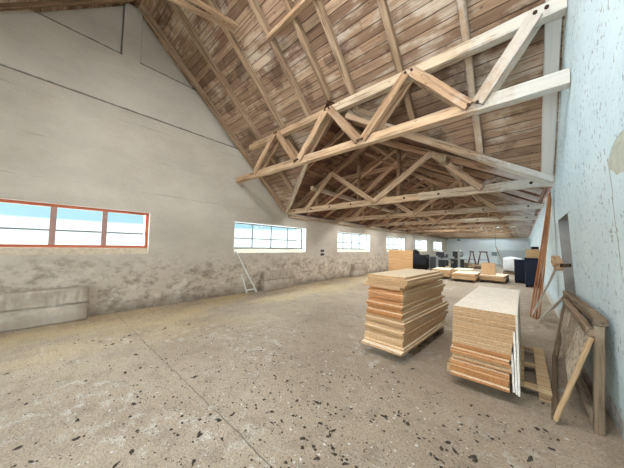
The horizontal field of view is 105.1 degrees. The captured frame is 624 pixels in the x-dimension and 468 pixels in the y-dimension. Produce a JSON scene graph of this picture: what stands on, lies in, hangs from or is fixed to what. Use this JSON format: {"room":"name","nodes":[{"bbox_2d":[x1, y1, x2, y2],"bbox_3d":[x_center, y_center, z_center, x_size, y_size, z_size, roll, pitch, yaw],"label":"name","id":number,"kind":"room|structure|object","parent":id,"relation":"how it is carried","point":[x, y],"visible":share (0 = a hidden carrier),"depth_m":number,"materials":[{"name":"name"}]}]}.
{"room":"warehouse","nodes":[
{"label":"warehouse","id":0,"kind":"room"},
{"bbox_2d":[0,0,134,11],"bbox_3d":[-3.056,-3.434,1.273,7.928,4.432,4.805,-2,-4,41],"label":"ceiling","id":1,"kind":"structure","parent":0,"point":[61,8],"depth_m":4.71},
{"bbox_2d":[0,0,133,10],"bbox_3d":[-5.606,-3.297,3.527,0.066,4.269,4.671,-2,-4,41],"label":"rafter","id":2,"kind":"object","parent":1,"relation":"attached to","point":[56,3],"visible":1,"depth_m":4.41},
{"bbox_2d":[0,3,446,316],"bbox_3d":[3.932,-1.243,14.835,0.500,7.155,34.573,-2,-4,41],"label":"wall","id":3,"kind":"structure","parent":0,"point":[95,111],"depth_m":5.40,"materials":[{"name":"grey paint"}]},
{"bbox_2d":[0,199,148,247],"bbox_3d":[-4.966,-0.159,4.487,0.040,0.828,3.196,-2,-4,41],"label":"window","id":4,"kind":"structure","parent":3,"relation":"in","point":[52,230],"depth_m":4.70,"materials":[{"name":"orange paint"}]},
{"bbox_2d":[234,222,301,248],"bbox_3d":[-1.488,0.118,8.624,0.040,0.828,3.196,-2,-4,41],"label":"window","id":5,"kind":"structure","parent":3,"relation":"in","point":[251,238],"depth_m":8.59,"materials":[{"name":"grey metal"}]},
{"bbox_2d":[285,140,553,214],"bbox_3d":[1.756,-1.741,6.684,7.008,1.925,0.412,-2,-4,41],"label":"roof truss","id":6,"kind":"object","parent":3,"relation":"attached to","point":[518,183],"visible":0.96,"depth_m":6.00,"materials":[{"name":"wood"}]},
{"bbox_2d":[310,186,448,228],"bbox_3d":[8.353,-0.829,17.075,0.129,0.129,25.293,-2,-4,41],"label":"purlin","id":7,"kind":"object","parent":6,"relation":"on","point":[314,188],"visible":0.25,"depth_m":9.00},
{"bbox_2d":[335,166,542,221],"bbox_3d":[3.805,-1.583,9.005,7.008,1.924,0.410,-2,-4,41],"label":"roof truss","id":8,"kind":"object","parent":3,"relation":"attached to","point":[522,204],"visible":0.73,"depth_m":8.46,"materials":[{"name":"wood"}]},
{"bbox_2d":[288,215,447,239],"bbox_3d":[7.368,-0.032,18.171,0.148,0.098,24.813,-2,-4,41],"label":"wall plate","id":9,"kind":"object","parent":8,"relation":"attached to","point":[289,216],"visible":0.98,"depth_m":11.72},
{"bbox_2d":[367,185,537,226],"bbox_3d":[5.853,-1.426,11.325,7.008,1.924,0.406,-2,-4,41],"label":"roof truss","id":10,"kind":"object","parent":3,"relation":"attached to","point":[523,216],"visible":0.66,"depth_m":10.81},
{"bbox_2d":[390,197,534,229],"bbox_3d":[7.902,-1.270,13.648,7.008,1.924,0.409,-2,-4,41],"label":"roof truss","id":11,"kind":"object","parent":3,"relation":"attached to","point":[502,223],"visible":0.51,"depth_m":13.19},
{"bbox_2d":[351,124,476,217],"bbox_3d":[9.436,-1.906,15.403,0.108,0.139,26.474,-2,-4,41],"label":"ridge beam","id":12,"kind":"structure","parent":11,"relation":"on","point":[376,146],"depth_m":7.18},
{"bbox_2d":[407,207,532,232],"bbox_3d":[9.951,-1.112,15.968,7.008,1.921,0.409,-2,-4,41],"label":"roof truss","id":13,"kind":"object","parent":3,"relation":"attached to","point":[485,214],"visible":0.43,"depth_m":15.52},
{"bbox_2d":[420,213,530,234],"bbox_3d":[12.000,-0.956,18.290,7.008,1.923,0.409,-2,-4,41],"label":"roof truss","id":14,"kind":"object","parent":3,"relation":"attached to","point":[520,231],"visible":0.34,"depth_m":17.88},
{"bbox_2d":[431,214,529,235],"bbox_3d":[14.049,-0.798,20.611,7.008,1.920,0.407,-2,-4,41],"label":"roof truss","id":15,"kind":"object","parent":3,"relation":"attached to","point":[498,234],"visible":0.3,"depth_m":20.27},
{"bbox_2d":[0,262,623,467],"bbox_3d":[5.896,2.285,11.126,8.150,0.200,37.973,-2,-4,41],"label":"floor","id":16,"kind":"structure","parent":0,"point":[526,411],"depth_m":2.38,"materials":[{"name":"concrete"}]},
{"bbox_2d":[0,286,89,332],"bbox_3d":[-4.865,1.312,4.231,0.203,0.638,1.326,-2,-4,41],"label":"concrete block","id":17,"kind":"object","parent":16,"relation":"on","point":[19,310],"visible":1,"depth_m":4.21,"materials":[{"name":"concrete"}]},
{"bbox_2d":[261,269,293,290],"bbox_3d":[-1.198,1.596,8.387,0.201,0.634,1.328,-2,-4,41],"label":"concrete block","id":18,"kind":"object","parent":16,"relation":"on","point":[275,279],"visible":1,"depth_m":8.23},
{"bbox_2d":[4,280,572,467],"bbox_3d":[0.565,1.772,5.133,6.822,0.011,9.406,-2,-4,41],"label":"crumbs","id":19,"kind":"object","parent":16,"relation":"on","point":[210,414],"visible":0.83,"depth_m":2.19,"materials":[{"name":"soil"}]},
{"bbox_2d":[1,281,595,467],"bbox_3d":[0.554,1.772,5.127,6.804,0.010,9.406,-2,-4,41],"label":"chips","id":20,"kind":"object","parent":16,"relation":"on","point":[210,437],"visible":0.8,"depth_m":2.19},
{"bbox_2d":[351,263,366,276],"bbox_3d":[2.471,1.878,12.544,0.201,0.633,1.328,-2,-4,41],"label":"concrete block","id":21,"kind":"object","parent":16,"relation":"on","point":[359,269],"visible":0.98,"depth_m":12.33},
{"bbox_2d":[388,250,412,270],"bbox_3d":[5.020,1.595,13.385,1.320,1.379,0.763,-1,-4,38],"label":"plywood sheet","id":22,"kind":"object","parent":16,"relation":"on","point":[398,259],"visible":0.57,"depth_m":13.22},
{"bbox_2d":[413,250,428,269],"bbox_3d":[7.935,1.852,17.411,1.192,1.386,1.787,-2,-4,41],"label":"heap","id":23,"kind":"object","parent":16,"relation":"on","point":[420,261],"visible":0.82,"depth_m":16.77,"materials":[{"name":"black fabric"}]},
{"bbox_2d":[408,327,443,355],"bbox_3d":[1.677,1.675,4.016,0.620,0.130,1.300,-2,-4,45],"label":"pallet","id":24,"kind":"object","parent":16,"relation":"on","point":[426,342],"visible":0.16,"depth_m":3.74,"materials":[{"name":"brown wood"}]},
{"bbox_2d":[361,323,446,356],"bbox_3d":[1.573,1.586,3.883,0.598,0.029,1.857,-2,-4,45],"label":"panel","id":25,"kind":"object","parent":24,"relation":"on","point":[376,345],"visible":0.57,"depth_m":3.28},
{"bbox_2d":[364,320,445,351],"bbox_3d":[1.612,1.558,3.933,0.587,0.024,1.829,-2,-4,44],"label":"panel","id":26,"kind":"object","parent":25,"relation":"on","point":[415,341],"visible":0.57,"depth_m":3.38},
{"bbox_2d":[364,319,443,347],"bbox_3d":[1.612,1.526,3.973,0.576,0.038,1.825,-2,-4,44],"label":"panel","id":27,"kind":"object","parent":26,"relation":"on","point":[365,335],"visible":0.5,"depth_m":3.35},
{"bbox_2d":[365,315,446,344],"bbox_3d":[1.640,1.484,3.976,0.571,0.038,1.886,-2,-4,45],"label":"panel","id":28,"kind":"object","parent":27,"relation":"on","point":[444,316],"visible":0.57,"depth_m":3.38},
{"bbox_2d":[365,314,445,341],"bbox_3d":[1.641,1.446,3.990,0.578,0.031,1.870,-2,-4,44],"label":"panel","id":29,"kind":"object","parent":28,"relation":"on","point":[366,329],"visible":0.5,"depth_m":3.35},
{"bbox_2d":[365,310,447,338],"bbox_3d":[1.664,1.408,3.990,1.890,0.038,0.582,4,-4,-45],"label":"panel","id":30,"kind":"object","parent":29,"relation":"on","point":[444,312],"visible":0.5,"depth_m":3.47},
{"bbox_2d":[364,312,441,336],"bbox_3d":[1.605,1.368,3.954,0.574,0.029,1.832,-2,-4,44],"label":"panel","id":31,"kind":"object","parent":30,"relation":"on","point":[365,324],"visible":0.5,"depth_m":3.31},
{"bbox_2d":[366,306,447,332],"bbox_3d":[1.668,1.334,4.001,0.582,0.038,1.893,-2,-4,45],"label":"panel","id":32,"kind":"object","parent":31,"relation":"on","point":[446,307],"visible":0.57,"depth_m":3.41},
{"bbox_2d":[366,309,440,329],"bbox_3d":[1.670,1.293,4.022,0.591,0.038,1.903,-2,-4,44],"label":"panel","id":33,"kind":"object","parent":32,"relation":"on","point":[369,319],"visible":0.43,"depth_m":3.37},
{"bbox_2d":[365,303,448,326],"bbox_3d":[1.652,1.252,3.962,1.867,0.029,0.586,4,-4,-44],"label":"panel","id":34,"kind":"object","parent":33,"relation":"on","point":[445,304],"visible":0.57,"depth_m":3.39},
{"bbox_2d":[366,300,446,323],"bbox_3d":[1.655,1.221,3.998,1.822,0.029,0.578,4,-4,-45],"label":"panel","id":35,"kind":"object","parent":34,"relation":"on","point":[443,302],"visible":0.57,"depth_m":3.46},
{"bbox_2d":[367,300,442,320],"bbox_3d":[1.598,1.179,3.948,1.685,0.038,0.527,4,-4,-44],"label":"panel","id":36,"kind":"object","parent":35,"relation":"on","point":[436,303],"visible":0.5,"depth_m":3.44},
{"bbox_2d":[367,298,441,317],"bbox_3d":[1.580,1.135,3.911,0.534,0.038,1.674,-2,-4,44],"label":"panel","id":37,"kind":"object","parent":36,"relation":"on","point":[376,310],"visible":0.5,"depth_m":3.36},
{"bbox_2d":[368,295,444,313],"bbox_3d":[1.625,1.099,3.951,1.694,0.031,0.523,4,-4,-44],"label":"panel","id":38,"kind":"object","parent":37,"relation":"on","point":[440,296],"visible":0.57,"depth_m":3.48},
{"bbox_2d":[367,294,441,310],"bbox_3d":[1.595,1.068,3.963,1.690,0.024,0.515,4,-4,-45],"label":"panel","id":39,"kind":"object","parent":38,"relation":"on","point":[439,294],"visible":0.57,"depth_m":3.46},
{"bbox_2d":[366,292,440,309],"bbox_3d":[1.583,1.036,3.952,0.542,0.031,1.701,-2,-4,44],"label":"panel","id":40,"kind":"object","parent":39,"relation":"on","point":[428,297],"visible":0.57,"depth_m":3.40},
{"bbox_2d":[368,289,442,305],"bbox_3d":[1.642,1.001,4.007,0.526,0.038,1.757,-2,-4,45],"label":"panel","id":41,"kind":"object","parent":40,"relation":"on","point":[438,291],"visible":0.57,"depth_m":3.44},
{"bbox_2d":[369,288,442,302],"bbox_3d":[1.638,0.965,3.995,0.530,0.024,1.713,-2,-4,44],"label":"panel","id":42,"kind":"object","parent":41,"relation":"on","point":[442,288],"visible":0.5,"depth_m":3.43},
{"bbox_2d":[368,287,443,301],"bbox_3d":[1.627,0.933,3.957,1.700,0.029,0.522,4,-4,-45],"label":"panel","id":43,"kind":"object","parent":42,"relation":"on","point":[369,294],"visible":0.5,"depth_m":3.42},
{"bbox_2d":[368,283,444,298],"bbox_3d":[1.641,0.895,3.958,1.729,0.038,0.526,4,-4,-44],"label":"panel","id":44,"kind":"object","parent":43,"relation":"on","point":[441,284],"visible":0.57,"depth_m":3.45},
{"bbox_2d":[368,281,442,294],"bbox_3d":[1.642,0.860,4.012,0.525,0.031,1.741,-2,-4,44],"label":"panel","id":45,"kind":"object","parent":44,"relation":"on","point":[434,284],"visible":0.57,"depth_m":3.46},
{"bbox_2d":[369,280,442,292],"bbox_3d":[1.645,0.828,4.015,0.515,0.024,1.707,-2,-4,45],"label":"panel","id":46,"kind":"object","parent":45,"relation":"on","point":[437,281],"visible":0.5,"depth_m":3.51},
{"bbox_2d":[363,280,436,290],"bbox_3d":[1.502,0.790,3.940,1.481,0.031,0.581,4,-4,-45],"label":"panel","id":47,"kind":"object","parent":46,"relation":"on","point":[365,284],"visible":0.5,"depth_m":3.43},
{"bbox_2d":[366,279,439,288],"bbox_3d":[1.539,0.754,3.904,0.594,0.031,1.453,-2,-4,45],"label":"panel","id":48,"kind":"object","parent":47,"relation":"on","point":[369,282],"visible":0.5,"depth_m":3.41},
{"bbox_2d":[368,276,443,285],"bbox_3d":[1.571,0.719,3.878,1.474,0.029,0.595,4,-4,-44],"label":"panel","id":49,"kind":"object","parent":48,"relation":"on","point":[438,277],"visible":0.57,"depth_m":3.42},
{"bbox_2d":[368,273,443,283],"bbox_3d":[1.593,0.684,3.912,0.588,0.038,1.545,-2,-4,45],"label":"panel","id":50,"kind":"object","parent":49,"relation":"on","point":[416,279],"visible":0.57,"depth_m":3.43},
{"bbox_2d":[368,269,439,279],"bbox_3d":[1.573,0.648,3.957,0.574,0.029,1.484,-2,-4,45],"label":"panel","id":51,"kind":"object","parent":50,"relation":"on","point":[403,274],"visible":1,"depth_m":3.72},
{"bbox_2d":[447,250,467,267],"bbox_3d":[11.047,1.916,18.160,0.710,1.450,1.200,3,-3,-29],"label":"machine","id":52,"kind":"object","parent":16,"relation":"on","point":[454,261],"visible":0.87,"depth_m":17.97,"materials":[{"name":"paint"}]},
{"bbox_2d":[479,278,508,283],"bbox_3d":[8.644,2.185,11.320,0.950,0.120,1.600,-2,-4,44],"label":"pallet","id":53,"kind":"object","parent":16,"relation":"on","point":[480,280],"visible":0.58,"depth_m":10.83,"materials":[{"name":"brown wood"}]},
{"bbox_2d":[479,278,506,281],"bbox_3d":[8.659,2.100,11.332,0.920,0.049,1.700,-2,-4,44],"label":"panel","id":54,"kind":"object","parent":53,"relation":"on","point":[479,278],"visible":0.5,"depth_m":10.69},
{"bbox_2d":[480,276,508,279],"bbox_3d":[8.669,2.050,11.326,0.920,0.049,1.700,-2,-4,44],"label":"panel","id":55,"kind":"object","parent":54,"relation":"on","point":[508,276],"visible":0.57,"depth_m":10.75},
{"bbox_2d":[479,276,507,278],"bbox_3d":[8.632,2.000,11.341,0.920,0.049,1.700,-2,-4,43],"label":"panel","id":56,"kind":"object","parent":55,"relation":"on","point":[479,276],"visible":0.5,"depth_m":10.73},
{"bbox_2d":[479,273,508,277],"bbox_3d":[8.669,1.951,11.347,1.700,0.049,0.920,4,-4,-45],"label":"panel","id":57,"kind":"object","parent":56,"relation":"on","point":[498,275],"visible":0.79,"depth_m":10.94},
{"bbox_2d":[481,263,495,274],"bbox_3d":[8.312,1.637,11.262,0.540,0.551,0.057,-2,-4,43],"label":"panel","id":58,"kind":"object","parent":57,"relation":"on","point":[486,268],"visible":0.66,"depth_m":11.24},
{"bbox_2d":[447,344,552,402],"bbox_3d":[2.468,1.650,3.159,0.920,0.120,1.380,-2,-4,41],"label":"pallet","id":59,"kind":"object","parent":16,"relation":"on","point":[543,386],"visible":0.41,"depth_m":2.68,"materials":[{"name":"brown wood"}]},
{"bbox_2d":[450,370,511,392],"bbox_3d":[2.373,1.578,3.205,0.505,0.024,1.960,-2,-4,42],"label":"panel","id":60,"kind":"object","parent":59,"relation":"on","point":[459,374],"visible":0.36,"depth_m":2.46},
{"bbox_2d":[450,368,508,387],"bbox_3d":[2.392,1.553,3.242,0.505,0.024,1.960,-2,-4,42],"label":"panel","id":61,"kind":"object","parent":60,"relation":"on","point":[453,369],"visible":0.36,"depth_m":2.49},
{"bbox_2d":[450,366,507,384],"bbox_3d":[2.387,1.526,3.236,0.505,0.024,1.960,-2,-4,42],"label":"panel","id":62,"kind":"object","parent":61,"relation":"on","point":[450,366],"visible":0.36,"depth_m":2.49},
{"bbox_2d":[450,363,509,383],"bbox_3d":[2.378,1.498,3.214,0.505,0.024,1.960,-2,-4,42],"label":"panel","id":63,"kind":"object","parent":62,"relation":"on","point":[451,364],"visible":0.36,"depth_m":2.47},
{"bbox_2d":[450,361,508,380],"bbox_3d":[2.383,1.472,3.223,0.505,0.024,1.960,-2,-4,42],"label":"panel","id":64,"kind":"object","parent":63,"relation":"on","point":[452,362],"visible":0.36,"depth_m":2.48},
{"bbox_2d":[451,356,509,377],"bbox_3d":[2.383,1.445,3.219,0.505,0.024,1.960,-2,-4,42],"label":"panel","id":65,"kind":"object","parent":64,"relation":"on","point":[493,371],"visible":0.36,"depth_m":2.48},
{"bbox_2d":[453,357,511,374],"bbox_3d":[2.419,1.419,3.237,0.505,0.024,1.960,-2,-4,42],"label":"panel","id":66,"kind":"object","parent":65,"relation":"on","point":[453,357],"visible":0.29,"depth_m":2.49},
{"bbox_2d":[453,354,511,372],"bbox_3d":[2.401,1.391,3.210,0.505,0.024,1.960,-2,-4,42],"label":"panel","id":67,"kind":"object","parent":66,"relation":"on","point":[454,355],"visible":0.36,"depth_m":2.47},
{"bbox_2d":[453,352,511,369],"bbox_3d":[2.408,1.365,3.219,0.505,0.024,1.960,-2,-4,42],"label":"panel","id":68,"kind":"object","parent":67,"relation":"on","point":[510,366],"visible":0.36,"depth_m":2.45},
{"bbox_2d":[450,349,509,366],"bbox_3d":[2.377,1.337,3.214,0.505,0.024,1.960,-2,-4,42],"label":"panel","id":69,"kind":"object","parent":68,"relation":"on","point":[451,350],"visible":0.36,"depth_m":2.47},
{"bbox_2d":[451,344,509,363],"bbox_3d":[2.383,1.310,3.219,0.505,0.024,1.960,-2,-4,42],"label":"panel","id":70,"kind":"object","parent":69,"relation":"on","point":[498,359],"visible":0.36,"depth_m":2.48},
{"bbox_2d":[453,344,510,359],"bbox_3d":[2.422,1.285,3.238,0.505,0.024,1.960,-2,-4,42],"label":"panel","id":71,"kind":"object","parent":70,"relation":"on","point":[453,344],"visible":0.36,"depth_m":2.50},
{"bbox_2d":[452,342,510,357],"bbox_3d":[2.409,1.258,3.228,0.505,0.024,1.960,-2,-4,42],"label":"panel","id":72,"kind":"object","parent":71,"relation":"on","point":[460,344],"visible":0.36,"depth_m":2.48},
{"bbox_2d":[452,339,510,355],"bbox_3d":[2.403,1.231,3.226,0.505,0.024,1.960,-2,-4,42],"label":"panel","id":73,"kind":"object","parent":72,"relation":"on","point":[453,340],"visible":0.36,"depth_m":2.48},
{"bbox_2d":[452,337,511,352],"bbox_3d":[2.410,1.204,3.225,0.506,0.024,1.960,-2,-4,42],"label":"panel","id":74,"kind":"object","parent":73,"relation":"on","point":[455,338],"visible":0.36,"depth_m":2.48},
{"bbox_2d":[452,334,511,349],"bbox_3d":[2.414,1.177,3.230,0.509,0.024,1.960,-2,-4,42],"label":"panel","id":75,"kind":"object","parent":74,"relation":"on","point":[453,335],"visible":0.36,"depth_m":2.48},
{"bbox_2d":[453,332,512,347],"bbox_3d":[2.412,1.150,3.224,0.511,0.024,1.960,-2,-4,42],"label":"panel","id":76,"kind":"object","parent":75,"relation":"on","point":[454,333],"visible":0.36,"depth_m":2.48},
{"bbox_2d":[452,329,512,344],"bbox_3d":[2.417,1.124,3.230,0.514,0.024,1.960,-2,-4,42],"label":"panel","id":77,"kind":"object","parent":76,"relation":"on","point":[453,330],"visible":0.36,"depth_m":2.48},
{"bbox_2d":[453,327,512,341],"bbox_3d":[2.420,1.097,3.228,0.517,0.024,1.960,-2,-4,42],"label":"panel","id":78,"kind":"object","parent":77,"relation":"on","point":[454,328],"visible":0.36,"depth_m":2.48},
{"bbox_2d":[453,324,512,338],"bbox_3d":[2.417,1.070,3.223,0.519,0.024,1.960,-2,-4,42],"label":"panel","id":79,"kind":"object","parent":78,"relation":"on","point":[455,326],"visible":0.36,"depth_m":2.47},
{"bbox_2d":[453,322,512,335],"bbox_3d":[2.425,1.043,3.227,0.522,0.024,1.960,-2,-4,42],"label":"panel","id":80,"kind":"object","parent":79,"relation":"on","point":[454,323],"visible":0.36,"depth_m":2.49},
{"bbox_2d":[453,320,513,333],"bbox_3d":[2.425,1.016,3.229,0.524,0.024,1.960,-2,-4,42],"label":"panel","id":81,"kind":"object","parent":80,"relation":"on","point":[456,321],"visible":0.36,"depth_m":2.48,"materials":[{"name":"wood"}]},
{"bbox_2d":[453,317,515,330],"bbox_3d":[2.432,0.990,3.225,0.527,0.024,1.960,-2,-4,42],"label":"panel","id":82,"kind":"object","parent":81,"relation":"on","point":[458,319],"visible":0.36,"depth_m":2.48,"materials":[{"name":"wood"}]},
{"bbox_2d":[453,315,515,328],"bbox_3d":[2.427,0.962,3.218,0.530,0.024,1.960,-2,-4,42],"label":"panel","id":83,"kind":"object","parent":82,"relation":"on","point":[454,316],"visible":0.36,"depth_m":2.47,"materials":[{"name":"wood"}]},
{"bbox_2d":[453,312,515,325],"bbox_3d":[2.435,0.936,3.226,0.532,0.024,1.960,-2,-4,42],"label":"panel","id":84,"kind":"object","parent":83,"relation":"on","point":[458,314],"visible":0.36,"depth_m":2.48,"materials":[{"name":"laminate"}]},
{"bbox_2d":[453,310,515,322],"bbox_3d":[2.429,0.909,3.224,0.535,0.024,1.960,-2,-4,42],"label":"panel","id":85,"kind":"object","parent":84,"relation":"on","point":[454,311],"visible":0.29,"depth_m":2.48,"materials":[{"name":"laminate"}]},
{"bbox_2d":[453,308,514,319],"bbox_3d":[2.435,0.882,3.225,0.538,0.024,1.960,-2,-4,42],"label":"panel","id":86,"kind":"object","parent":85,"relation":"on","point":[457,309],"visible":0.21,"depth_m":2.48,"materials":[{"name":"laminate"}]},
{"bbox_2d":[453,286,519,316],"bbox_3d":[2.438,0.855,3.223,0.540,0.024,1.960,-2,-4,42],"label":"panel","id":87,"kind":"object","parent":86,"relation":"on","point":[498,301],"visible":0.86,"depth_m":2.91,"materials":[{"name":"laminate"}]},
{"bbox_2d":[513,330,517,394],"bbox_3d":[2.596,1.293,3.023,0.024,0.580,1.950,-2,-4,41],"label":"sheet","id":88,"kind":"object","parent":59,"relation":"on","point":[514,332],"visible":0.42,"depth_m":2.30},
{"bbox_2d":[515,290,520,396],"bbox_3d":[2.600,1.204,2.999,0.021,0.755,1.950,-2,-4,41],"label":"sheet","id":89,"kind":"object","parent":59,"relation":"on","point":[517,314],"visible":1,"depth_m":2.37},
{"bbox_2d":[503,257,521,274],"bbox_3d":[12.578,1.971,14.932,1.011,1.062,1.210,-2,-4,41],"label":"bundle","id":90,"kind":"object","parent":16,"relation":"on","point":[508,262],"visible":0.6,"depth_m":14.66,"materials":[{"name":"white plastic"}]},
{"bbox_2d":[514,259,524,282],"bbox_3d":[9.773,1.732,11.223,0.410,1.055,0.930,-2,-4,41],"label":"storage bin","id":91,"kind":"object","parent":16,"relation":"on","point":[519,264],"visible":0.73,"depth_m":10.90,"materials":[{"name":"blue plastic"}]},
{"bbox_2d":[524,257,540,287],"bbox_3d":[9.281,1.603,10.063,0.490,1.175,1.230,-2,-4,41],"label":"storage bin","id":92,"kind":"object","parent":16,"relation":"on","point":[531,264],"visible":0.62,"depth_m":9.65,"materials":[{"name":"blue plastic"}]},
{"bbox_2d":[530,191,550,316],"bbox_3d":[4.727,0.533,4.967,0.047,2.624,1.312,0,-3,27],"label":"leaning board","id":93,"kind":"object","parent":16,"relation":"on","point":[549,194],"visible":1,"depth_m":4.87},
{"bbox_2d":[533,195,550,317],"bbox_3d":[4.737,0.550,4.938,0.050,2.583,1.138,0,-3,26],"label":"leaning board","id":94,"kind":"object","parent":16,"relation":"on","point":[550,195],"visible":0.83,"depth_m":4.93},
{"bbox_2d":[535,197,551,318],"bbox_3d":[4.746,0.565,4.908,0.048,2.542,0.965,0,-3,26],"label":"leaning board","id":95,"kind":"object","parent":16,"relation":"on","point":[551,197],"visible":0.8,"depth_m":4.90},
{"bbox_2d":[538,199,551,318],"bbox_3d":[4.755,0.582,4.878,0.052,2.502,0.795,0,-3,25],"label":"leaning board","id":96,"kind":"object","parent":16,"relation":"on","point":[551,199],"visible":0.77,"depth_m":4.84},
{"bbox_2d":[531,256,571,316],"bbox_3d":[4.312,1.091,4.371,0.116,1.408,2.484,-1,-4,34],"label":"propped lath","id":97,"kind":"object","parent":16,"relation":"on","point":[557,263],"visible":0.98,"depth_m":3.87,"materials":[{"name":"brown wood"}]},
{"bbox_2d":[551,299,594,421],"bbox_3d":[2.768,1.248,2.655,0.273,0.879,1.806,-2,-4,41],"label":"wooden frame","id":98,"kind":"object","parent":16,"relation":"on","point":[575,331],"visible":1,"depth_m":2.26,"materials":[{"name":"brown wood"}]},
{"bbox_2d":[563,290,608,435],"bbox_3d":[2.953,1.208,2.634,0.103,0.964,1.971,-2,-4,41],"label":"wooden frame","id":99,"kind":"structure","parent":16,"relation":"on","point":[594,406],"depth_m":1.96,"materials":[{"name":"wood"}]},
{"bbox_2d":[134,0,564,210],"bbox_3d":[0.136,-3.166,4.888,7.928,4.478,4.855,-2,-4,41],"label":"ceiling","id":100,"kind":"structure","parent":0,"point":[424,29],"depth_m":4.34,"materials":[{"name":"wood"}]},
{"bbox_2d":[138,4,285,210],"bbox_3d":[-2.473,-3.055,7.079,0.106,4.238,4.629,-2,-4,41],"label":"rafter","id":101,"kind":"object","parent":100,"relation":"attached to","point":[142,8],"visible":0.93,"depth_m":6.46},
{"bbox_2d":[167,0,293,188],"bbox_3d":[-1.911,-3.358,6.211,0.109,3.698,4.038,-2,-4,41],"label":"rafter","id":102,"kind":"object","parent":100,"relation":"attached to","point":[175,7],"visible":0.85,"depth_m":5.82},
{"bbox_2d":[206,0,299,152],"bbox_3d":[-1.370,-3.655,5.369,0.106,3.175,3.464,-2,-4,41],"label":"rafter","id":103,"kind":"object","parent":100,"relation":"attached to","point":[212,3],"visible":0.7,"depth_m":5.36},
{"bbox_2d":[169,0,238,32],"bbox_3d":[-2.390,-3.860,3.700,0.316,0.678,2.712,-2,-4,41],"label":"tie","id":104,"kind":"object","parent":103,"relation":"attached to","point":[181,3],"visible":1,"depth_m":4.31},
{"bbox_2d":[248,0,314,125],"bbox_3d":[-0.866,-3.928,4.588,0.106,2.688,2.930,-2,-4,41],"label":"rafter","id":105,"kind":"object","parent":100,"relation":"attached to","point":[254,4],"visible":0.86,"depth_m":4.82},
{"bbox_2d":[285,126,320,213],"bbox_3d":[-0.348,-1.661,7.153,0.106,1.707,3.619,2,-3,-18],"label":"rafter","id":106,"kind":"object","parent":100,"relation":"attached to","point":[304,168],"visible":0.66,"depth_m":7.37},
{"bbox_2d":[282,0,332,100],"bbox_3d":[-0.468,-4.066,4.073,0.106,2.454,2.673,-2,-4,41],"label":"rafter","id":107,"kind":"object","parent":100,"relation":"attached to","point":[288,5],"visible":0.92,"depth_m":4.48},
{"bbox_2d":[266,0,312,42],"bbox_3d":[-0.400,-3.792,4.188,1.262,0.098,0.096,-2,-4,44],"label":"batten","id":108,"kind":"object","parent":107,"relation":"attached to","point":[301,4],"visible":1,"depth_m":4.18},
{"bbox_2d":[313,0,361,110],"bbox_3d":[0.020,-3.928,3.838,0.106,2.733,2.979,-2,-4,41],"label":"rafter","id":109,"kind":"object","parent":100,"relation":"attached to","point":[319,6],"visible":0.92,"depth_m":4.23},
{"bbox_2d":[376,0,416,120],"bbox_3d":[0.905,-3.679,3.413,0.108,3.242,3.537,-2,-4,41],"label":"rafter","id":110,"kind":"object","parent":100,"relation":"attached to","point":[382,4],"visible":0.67,"depth_m":3.84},
{"bbox_2d":[348,110,551,184],"bbox_3d":[2.498,-1.739,4.646,3.629,1.706,0.106,0,-3,11],"label":"rafter","id":111,"kind":"object","parent":100,"relation":"attached to","point":[349,111],"visible":0.25,"depth_m":4.52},
{"bbox_2d":[456,0,483,153],"bbox_3d":[1.799,-3.429,2.982,0.107,3.756,4.100,-2,-4,41],"label":"rafter","id":112,"kind":"object","parent":100,"relation":"attached to","point":[462,10],"visible":0.89,"depth_m":3.62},
{"bbox_2d":[541,0,561,175],"bbox_3d":[2.638,-3.193,2.578,0.155,4.237,4.628,-2,-4,41],"label":"rafter","id":113,"kind":"object","parent":100,"relation":"attached to","point":[552,29],"visible":0.82,"depth_m":3.44,"materials":[{"name":"wood"}]},
{"bbox_2d":[291,100,550,234],"bbox_3d":[9.247,-1.262,15.173,7.028,1.918,27.044,-2,-4,41],"label":"roof trusses","id":114,"kind":"structure","parent":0,"point":[320,169],"depth_m":7.70,"materials":[{"name":"wood"}]},
{"bbox_2d":[307,121,352,169],"bbox_3d":[0.396,-2.300,6.351,1.578,0.922,0.097,-2,-4,41],"label":"rafter","id":115,"kind":"object","parent":114,"relation":"attached to","point":[341,132],"visible":0.47,"depth_m":6.18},
{"bbox_2d":[306,149,388,215],"bbox_3d":[1.095,-1.687,8.520,3.421,1.901,0.095,-2,-4,41],"label":"rafter","id":116,"kind":"object","parent":114,"relation":"attached to","point":[380,155],"visible":0.7,"depth_m":8.30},
{"bbox_2d":[323,162,394,218],"bbox_3d":[1.781,-1.634,9.297,3.420,1.901,0.096,-2,-4,41],"label":"rafter","id":117,"kind":"object","parent":114,"relation":"attached to","point":[375,178],"visible":0.57,"depth_m":9.13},
{"bbox_2d":[389,148,542,194],"bbox_3d":[3.663,-1.759,6.256,3.411,1.893,0.096,-2,-4,41],"label":"rafter","id":118,"kind":"object","parent":114,"relation":"attached to","point":[468,171],"visible":0.52,"depth_m":5.85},
{"bbox_2d":[402,158,540,201],"bbox_3d":[4.351,-1.707,7.036,3.412,1.895,0.098,-2,-4,41],"label":"rafter","id":119,"kind":"object","parent":114,"relation":"attached to","point":[515,192],"visible":0.53,"depth_m":6.63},
{"bbox_2d":[447,227,529,264],"bbox_3d":[18.278,0.680,25.329,7.878,4.920,0.300,-2,-4,41],"label":"wall","id":120,"kind":"structure","parent":0,"point":[507,247],"depth_m":24.90,"materials":[{"name":"paint"}]},
{"bbox_2d":[529,0,623,440],"bbox_3d":[8.607,-1.448,8.719,0.550,7.105,37.573,-2,-4,41],"label":"wall","id":121,"kind":"structure","parent":0,"point":[586,228],"depth_m":2.09,"materials":[{"name":"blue paint"}]},
{"bbox_2d":[235,0,569,182],"bbox_3d":[0.329,-2.166,5.076,7.008,1.074,0.256,-2,-4,41],"label":"roof truss","id":122,"kind":"object","parent":121,"relation":"attached to","point":[523,28],"visible":1,"depth_m":3.65,"materials":[{"name":"wood"}]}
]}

